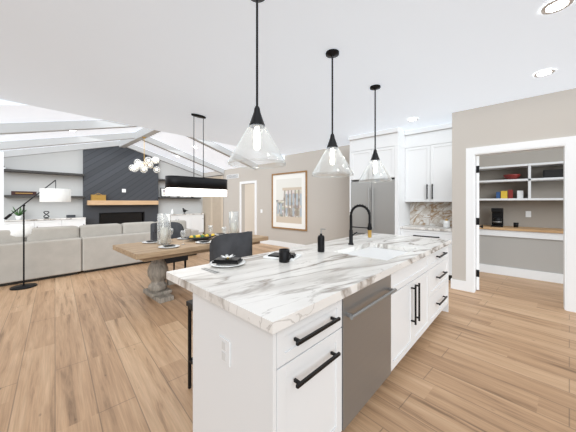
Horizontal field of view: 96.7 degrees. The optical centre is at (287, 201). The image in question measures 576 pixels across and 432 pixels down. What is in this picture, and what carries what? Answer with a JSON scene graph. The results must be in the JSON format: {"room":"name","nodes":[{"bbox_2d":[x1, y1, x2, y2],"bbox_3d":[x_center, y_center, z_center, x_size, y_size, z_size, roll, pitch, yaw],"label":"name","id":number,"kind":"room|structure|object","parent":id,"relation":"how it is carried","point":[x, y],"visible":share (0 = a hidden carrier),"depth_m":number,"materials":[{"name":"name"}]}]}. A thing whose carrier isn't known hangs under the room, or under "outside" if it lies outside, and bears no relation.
{"room":"kitchen","nodes":[
{"label":"kitchen","id":0,"kind":"room"},
{"bbox_2d":[83,146,157,224],"bbox_3d":[-5.747,-0.369,9.018,0.369,3.538,2.280,0,0,42],"label":"fireplace","id":1,"kind":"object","parent":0,"point":[131,196],"depth_m":8.90,"materials":[{"name":"grey"}]},
{"bbox_2d":[91,193,105,199],"bbox_3d":[-6.215,-0.174,8.390,0.120,0.245,0.400,0,0,42],"label":"box","id":2,"kind":"object","parent":1,"relation":"on","point":[98,197],"visible":1,"depth_m":8.35,"materials":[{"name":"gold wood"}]},
{"bbox_2d":[0,234,575,431],"bbox_3d":[-1.186,1.450,3.977,14.500,0.100,12.700,0,0,42],"label":"floor","id":3,"kind":"structure","parent":0,"point":[105,350],"depth_m":2.23,"materials":[{"name":"brown wood"}]},
{"bbox_2d":[4,180,70,290],"bbox_3d":[-4.215,0.505,4.343,0.410,1.790,0.819,0,0,42],"label":"floor lamp","id":4,"kind":"object","parent":3,"relation":"on","point":[46,194],"visible":1,"depth_m":4.29,"materials":[{"name":"black metal"}]},
{"bbox_2d":[4,169,85,227],"bbox_3d":[-7.033,0.255,7.488,0.516,2.290,1.706,0,0,42],"label":"built-in shelves","id":5,"kind":"object","parent":3,"relation":"on","point":[53,222],"visible":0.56,"depth_m":7.37,"materials":[{"name":"white wood"}]},
{"bbox_2d":[11,207,25,219],"bbox_3d":[-7.436,0.295,7.078,0.286,0.377,0.299,0,0,42],"label":"potted plant","id":6,"kind":"object","parent":5,"relation":"on","point":[18,217],"visible":0.88,"depth_m":7.03,"materials":[{"name":"green plant"}]},
{"bbox_2d":[11,191,36,194],"bbox_3d":[-7.439,-0.245,7.218,0.062,0.109,0.500,0,0,42],"label":"books","id":7,"kind":"object","parent":5,"relation":"on","point":[23,193],"visible":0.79,"depth_m":7.19,"materials":[{"name":"red paper"}]},
{"bbox_2d":[43,211,49,218],"bbox_3d":[-7.056,0.373,7.478,0.100,0.222,0.134,0,0,42],"label":"knot sculpture","id":8,"kind":"object","parent":5,"relation":"on","point":[46,214],"visible":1,"depth_m":7.46,"materials":[{"name":"black metal"}]},
{"bbox_2d":[0,220,198,286],"bbox_3d":[-4.084,0.899,5.634,1.020,1.001,4.020,0,0,42],"label":"sofa","id":9,"kind":"object","parent":3,"relation":"on","point":[55,251],"visible":0.71,"depth_m":4.83,"materials":[{"name":"fabric"}]},
{"bbox_2d":[150,222,187,269],"bbox_3d":[-2.286,0.902,4.908,0.660,0.995,0.600,0,0,42],"label":"dining chair","id":10,"kind":"object","parent":3,"relation":"on","point":[177,227],"visible":0.33,"depth_m":4.84,"materials":[{"name":"black metal"}]},
{"bbox_2d":[158,179,203,234],"bbox_3d":[-4.343,0.255,10.454,0.516,2.290,1.726,0,0,42],"label":"built-in shelves","id":11,"kind":"object","parent":3,"relation":"on","point":[195,221],"visible":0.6,"depth_m":10.54,"materials":[{"name":"white wood"}]},
{"bbox_2d":[160,188,169,196],"bbox_3d":[-4.844,-0.373,10.089,0.074,0.360,0.340,0,0,42],"label":"framed picture","id":12,"kind":"object","parent":11,"relation":"on","point":[163,192],"visible":0.74,"depth_m":10.03,"materials":[{"name":"white paper"}]},
{"bbox_2d":[186,299,192,388],"bbox_3d":[-0.506,1.073,1.931,0.380,0.655,0.360,0,0,42],"label":"stool","id":13,"kind":"object","parent":3,"relation":"on","point":[189,303],"visible":0.15,"depth_m":1.92,"materials":[{"name":"black metal"}]},
{"bbox_2d":[113,232,268,303],"bbox_3d":[-1.488,1.020,4.292,1.030,0.760,2.220,0,0,42],"label":"dining table","id":14,"kind":"object","parent":3,"relation":"on","point":[158,290],"visible":0.46,"depth_m":3.69,"materials":[{"name":"brown wood"}]},
{"bbox_2d":[142,240,156,242],"bbox_3d":[-2.144,0.624,4.037,0.278,0.030,0.278,0,0,36],"label":"plate","id":15,"kind":"object","parent":14,"relation":"on","point":[150,241],"depth_m":4.00,"materials":[{"name":"white ceramic"}]},
{"bbox_2d":[157,214,170,244],"bbox_3d":[-1.886,0.409,3.897,0.190,0.460,0.190,0,0,42],"label":"hurricane","id":16,"kind":"object","parent":14,"relation":"on","point":[163,233],"visible":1,"depth_m":3.85,"materials":[{"name":"clear glass"}]},
{"bbox_2d":[158,244,179,247],"bbox_3d":[-1.678,0.624,3.614,0.278,0.030,0.278,0,0,36],"label":"plate","id":17,"kind":"object","parent":14,"relation":"on","point":[175,245],"depth_m":3.60,"materials":[{"name":"white ceramic"}]},
{"bbox_2d":[185,233,215,240],"bbox_3d":[-1.461,0.593,4.321,0.324,0.093,0.540,0,0,42],"label":"fruit bowl","id":18,"kind":"object","parent":14,"relation":"on","point":[201,237],"visible":1,"depth_m":4.23,"materials":[{"name":"grey"}]},
{"bbox_2d":[195,240,210,243],"bbox_3d":[-1.308,0.624,4.021,0.278,0.030,0.278,0,0,33],"label":"plate","id":19,"kind":"object","parent":14,"relation":"on","point":[203,241],"depth_m":4.00,"materials":[{"name":"white ceramic"}]},
{"bbox_2d":[229,211,238,232],"bbox_3d":[-1.018,0.409,4.810,0.190,0.460,0.190,0,0,42],"label":"hurricane","id":20,"kind":"object","parent":14,"relation":"on","point":[234,227],"visible":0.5,"depth_m":4.76,"materials":[{"name":"clear glass"}]},
{"bbox_2d":[210,231,251,261],"bbox_3d":[-0.819,0.902,3.578,0.660,0.995,0.600,0,0,42],"label":"dining chair","id":21,"kind":"object","parent":3,"relation":"on","point":[237,244],"visible":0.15,"depth_m":3.30,"materials":[{"name":"black fabric"}]},
{"bbox_2d":[193,241,450,431],"bbox_3d":[0.752,0.966,2.383,0.768,0.869,3.058,0,0,44],"label":"kitchen island","id":22,"kind":"object","parent":3,"relation":"on","point":[311,339],"depth_m":1.39,"materials":[{"name":"white wood"}]},
{"bbox_2d":[166,233,449,336],"bbox_3d":[0.622,0.505,2.514,1.075,0.050,3.100,0,0,44],"label":"island countertop","id":23,"kind":"structure","parent":22,"relation":"on","point":[267,293],"depth_m":1.63,"materials":[{"name":"white stone"}]},
{"bbox_2d":[201,254,245,272],"bbox_3d":[-0.479,0.444,1.932,0.275,0.069,0.331,0,0,42],"label":"place setting","id":24,"kind":"object","parent":23,"relation":"on","point":[226,260],"visible":1,"depth_m":1.91,"materials":[{"name":"white ceramic"}]},
{"bbox_2d":[263,252,301,260],"bbox_3d":[-0.045,0.462,2.228,0.280,0.034,0.200,0,0,22],"label":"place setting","id":25,"kind":"object","parent":23,"relation":"on","point":[275,255],"visible":0.62,"depth_m":2.19,"materials":[{"name":"white ceramic"}]},
{"bbox_2d":[279,248,290,262],"bbox_3d":[-0.018,0.429,2.042,0.116,0.100,0.086,0,0,42],"label":"mug","id":26,"kind":"object","parent":23,"relation":"on","point":[284,255],"visible":1,"depth_m":2.02,"materials":[{"name":"black ceramic"}]},
{"bbox_2d":[318,228,324,251],"bbox_3d":[0.322,0.366,2.461,0.079,0.225,0.067,0,0,42],"label":"soap dispenser","id":27,"kind":"object","parent":23,"relation":"on","point":[321,242],"visible":1,"depth_m":2.44,"materials":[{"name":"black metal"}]},
{"bbox_2d":[348,204,371,244],"bbox_3d":[0.813,0.251,2.835,0.276,0.457,0.133,0,0,42],"label":"faucet","id":28,"kind":"object","parent":23,"relation":"on","point":[369,228],"visible":1,"depth_m":2.82,"materials":[{"name":"black metal"}]},
{"bbox_2d":[350,245,409,260],"bbox_3d":[0.891,0.630,2.567,0.554,0.224,0.804,0,0,44],"label":"sink","id":29,"kind":"object","parent":23,"relation":"in","point":[367,250],"depth_m":2.69,"materials":[{"name":"white ceramic"}]},
{"bbox_2d":[351,179,394,235],"bbox_3d":[1.956,0.465,5.574,0.940,1.830,0.768,0,0,42],"label":"fridge","id":30,"kind":"object","parent":3,"relation":"on","point":[377,199],"visible":0.44,"depth_m":5.28,"materials":[{"name":"silver metal"}]},
{"bbox_2d":[400,227,451,279],"bbox_3d":[2.771,0.960,4.971,0.927,0.879,0.607,0,0,42],"label":"base cabinet","id":31,"kind":"object","parent":3,"relation":"on","point":[404,231],"depth_m":4.64,"materials":[{"name":"white wood"}]},
{"bbox_2d":[404,223,451,230],"bbox_3d":[2.764,0.500,4.964,0.927,0.040,0.628,0,0,42],"label":"countertop","id":32,"kind":"structure","parent":31,"relation":"on","point":[411,226],"depth_m":4.82,"materials":[{"name":"white stone"}]},
{"bbox_2d":[443,219,449,227],"bbox_3d":[2.972,0.394,4.797,0.110,0.170,0.108,0,0,42],"label":"canister","id":33,"kind":"object","parent":32,"relation":"on","point":[446,223],"visible":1,"depth_m":4.75,"materials":[{"name":"white ceramic"}]},
{"bbox_2d":[479,161,562,283],"bbox_3d":[5.029,0.340,4.429,2.898,2.120,0.578,0,0,42],"label":"pantry shelves","id":34,"kind":"object","parent":3,"relation":"on","point":[534,253],"visible":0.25,"depth_m":4.77,"materials":[{"name":"white wood"}]},
{"bbox_2d":[491,208,502,226],"bbox_3d":[4.227,0.309,5.168,0.180,0.370,0.240,0,0,42],"label":"coffee maker","id":35,"kind":"object","parent":34,"relation":"on","point":[497,217],"visible":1,"depth_m":5.12,"materials":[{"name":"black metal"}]},
{"bbox_2d":[503,174,520,178],"bbox_3d":[4.444,-0.491,5.080,0.270,0.100,0.270,0,0,42],"label":"bowl","id":36,"kind":"object","parent":34,"relation":"on","point":[512,176],"visible":0.75,"depth_m":5.00,"materials":[{"name":"red ceramic"}]},
{"bbox_2d":[517,191,522,197],"bbox_3d":[4.537,-0.146,5.002,0.090,0.150,0.150,0,0,42],"label":"box","id":37,"kind":"object","parent":34,"relation":"on","point":[519,193],"depth_m":4.95,"materials":[{"name":"white"}]},
{"bbox_2d":[543,169,562,177],"bbox_3d":[4.888,-0.516,4.691,0.300,0.150,0.220,0,0,42],"label":"basket","id":38,"kind":"object","parent":34,"relation":"on","point":[550,173],"visible":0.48,"depth_m":4.63,"materials":[{"name":"black"}]},
{"bbox_2d":[0,88,575,311],"bbox_3d":[-1.542,-0.525,3.659,14.200,3.850,11.750,0,0,42],"label":"wall","id":39,"kind":"structure","parent":0,"point":[537,129],"depth_m":5.21,"materials":[{"name":"beige paint"}]},
{"bbox_2d":[203,175,222,233],"bbox_3d":[-3.174,0.149,10.702,1.720,2.462,0.070,0,0,42],"label":"curtain","id":40,"kind":"object","parent":39,"relation":"attached to","point":[213,210],"visible":0.69,"depth_m":10.62,"materials":[{"name":"fabric"}]},
{"bbox_2d":[227,174,238,178],"bbox_3d":[-2.132,-0.980,9.819,0.750,0.160,0.014,0,0,42],"label":"air vent","id":41,"kind":"object","parent":39,"relation":"in","point":[231,176],"visible":1,"depth_m":9.81,"materials":[{"name":"white metal"}]},
{"bbox_2d":[272,170,306,230],"bbox_3d":[0.012,-0.035,7.859,1.440,1.750,0.035,0,0,42],"label":"picture frame","id":42,"kind":"object","parent":39,"relation":"attached to","point":[289,200],"visible":0.98,"depth_m":7.80,"materials":[{"name":"brown wood"}]},
{"bbox_2d":[348,127,403,150],"bbox_3d":[1.988,-1.274,5.579,1.049,0.348,0.758,0,0,42],"label":"upper cabinet","id":43,"kind":"object","parent":39,"relation":"attached to","point":[393,137],"depth_m":5.22,"materials":[{"name":"white wood"}]},
{"bbox_2d":[350,147,403,182],"bbox_3d":[1.983,-0.790,5.604,0.950,0.620,0.727,0,0,42],"label":"upper cabinet","id":44,"kind":"object","parent":39,"relation":"attached to","point":[391,158],"depth_m":5.19,"materials":[{"name":"white wood"}]},
{"bbox_2d":[404,143,451,202],"bbox_3d":[2.858,-0.550,5.067,0.927,1.100,0.348,0,0,42],"label":"upper cabinet","id":45,"kind":"object","parent":39,"relation":"attached to","point":[417,164],"depth_m":4.96,"materials":[{"name":"white wood"}]},
{"bbox_2d":[404,123,451,146],"bbox_3d":[2.847,-1.274,5.056,0.927,0.348,0.378,0,0,42],"label":"upper cabinet","id":46,"kind":"object","parent":39,"relation":"attached to","point":[427,136],"depth_m":4.95,"materials":[{"name":"white wood"}]},
{"bbox_2d":[476,156,482,289],"bbox_3d":[3.258,0.332,4.398,0.134,2.112,0.905,0,0,42],"label":"pantry door","id":47,"kind":"structure","parent":39,"relation":"in","point":[477,223],"depth_m":4.04,"materials":[{"name":"white wood"}]},
{"bbox_2d":[526,211,530,216],"bbox_3d":[4.754,0.240,5.064,0.080,0.120,0.006,0,0,42],"label":"outlet","id":48,"kind":"object","parent":39,"relation":"attached to","point":[528,213],"visible":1,"depth_m":5.06,"materials":[{"name":"white plastic"}]},
{"bbox_2d":[0,0,575,172],"bbox_3d":[-1.149,-1.806,3.944,14.400,1.288,12.700,0,0,42],"label":"ceiling","id":49,"kind":"structure","parent":0,"point":[166,68],"depth_m":2.70,"materials":[{"name":"white paint"}]},
{"bbox_2d":[0,120,257,175],"bbox_3d":[-4.106,-1.603,7.267,4.943,1.086,6.409,0,0,42],"label":"beams","id":50,"kind":"structure","parent":49,"relation":"attached to","point":[128,140],"depth_m":7.16,"materials":[{"name":"grey wood"}]},
{"bbox_2d":[129,137,159,172],"bbox_3d":[-4.197,-1.377,7.594,0.784,1.055,0.816,0,0,42],"label":"chandelier","id":51,"kind":"object","parent":50,"relation":"hanging from","point":[143,164],"visible":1,"depth_m":7.50,"materials":[{"name":"white glass"}]},
{"bbox_2d":[165,113,226,196],"bbox_3d":[-1.494,-0.774,4.284,0.300,1.349,1.070,0,0,42],"label":"linear chandelier","id":52,"kind":"object","parent":49,"relation":"hanging from","point":[175,185],"visible":1,"depth_m":4.11,"materials":[{"name":"black metal"}]},
{"bbox_2d":[228,0,285,168],"bbox_3d":[-0.214,-0.852,1.774,0.400,1.194,0.400,0,0,42],"label":"pendant light","id":53,"kind":"object","parent":49,"relation":"hanging from","point":[257,124],"visible":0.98,"depth_m":1.75,"materials":[{"name":"clear glass"}]},
{"bbox_2d":[312,49,353,177],"bbox_3d":[0.431,-0.852,2.485,0.400,1.194,0.400,0,0,42],"label":"pendant light","id":54,"kind":"object","parent":49,"relation":"hanging from","point":[332,145],"visible":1,"depth_m":2.46,"materials":[{"name":"clear glass"}]},
{"bbox_2d":[359,84,391,182],"bbox_3d":[1.096,-0.852,3.218,0.400,1.194,0.400,0,0,42],"label":"pendant light","id":55,"kind":"object","parent":49,"relation":"hanging from","point":[375,156],"visible":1,"depth_m":3.20,"materials":[{"name":"clear glass"}]},
{"bbox_2d":[534,69,554,76],"bbox_3d":[2.869,-1.442,2.866,0.168,0.008,0.168,0,0,15],"label":"recessed light","id":56,"kind":"object","parent":49,"relation":"in","point":[549,71],"depth_m":2.86,"materials":[{"name":"white"}]},
{"bbox_2d":[541,0,573,14],"bbox_3d":[1.975,-1.442,1.881,0.168,0.008,0.168,0,0,15],"label":"recessed light","id":57,"kind":"object","parent":49,"relation":"in","point":[553,6],"depth_m":1.88,"materials":[{"name":"white"}]}
]}

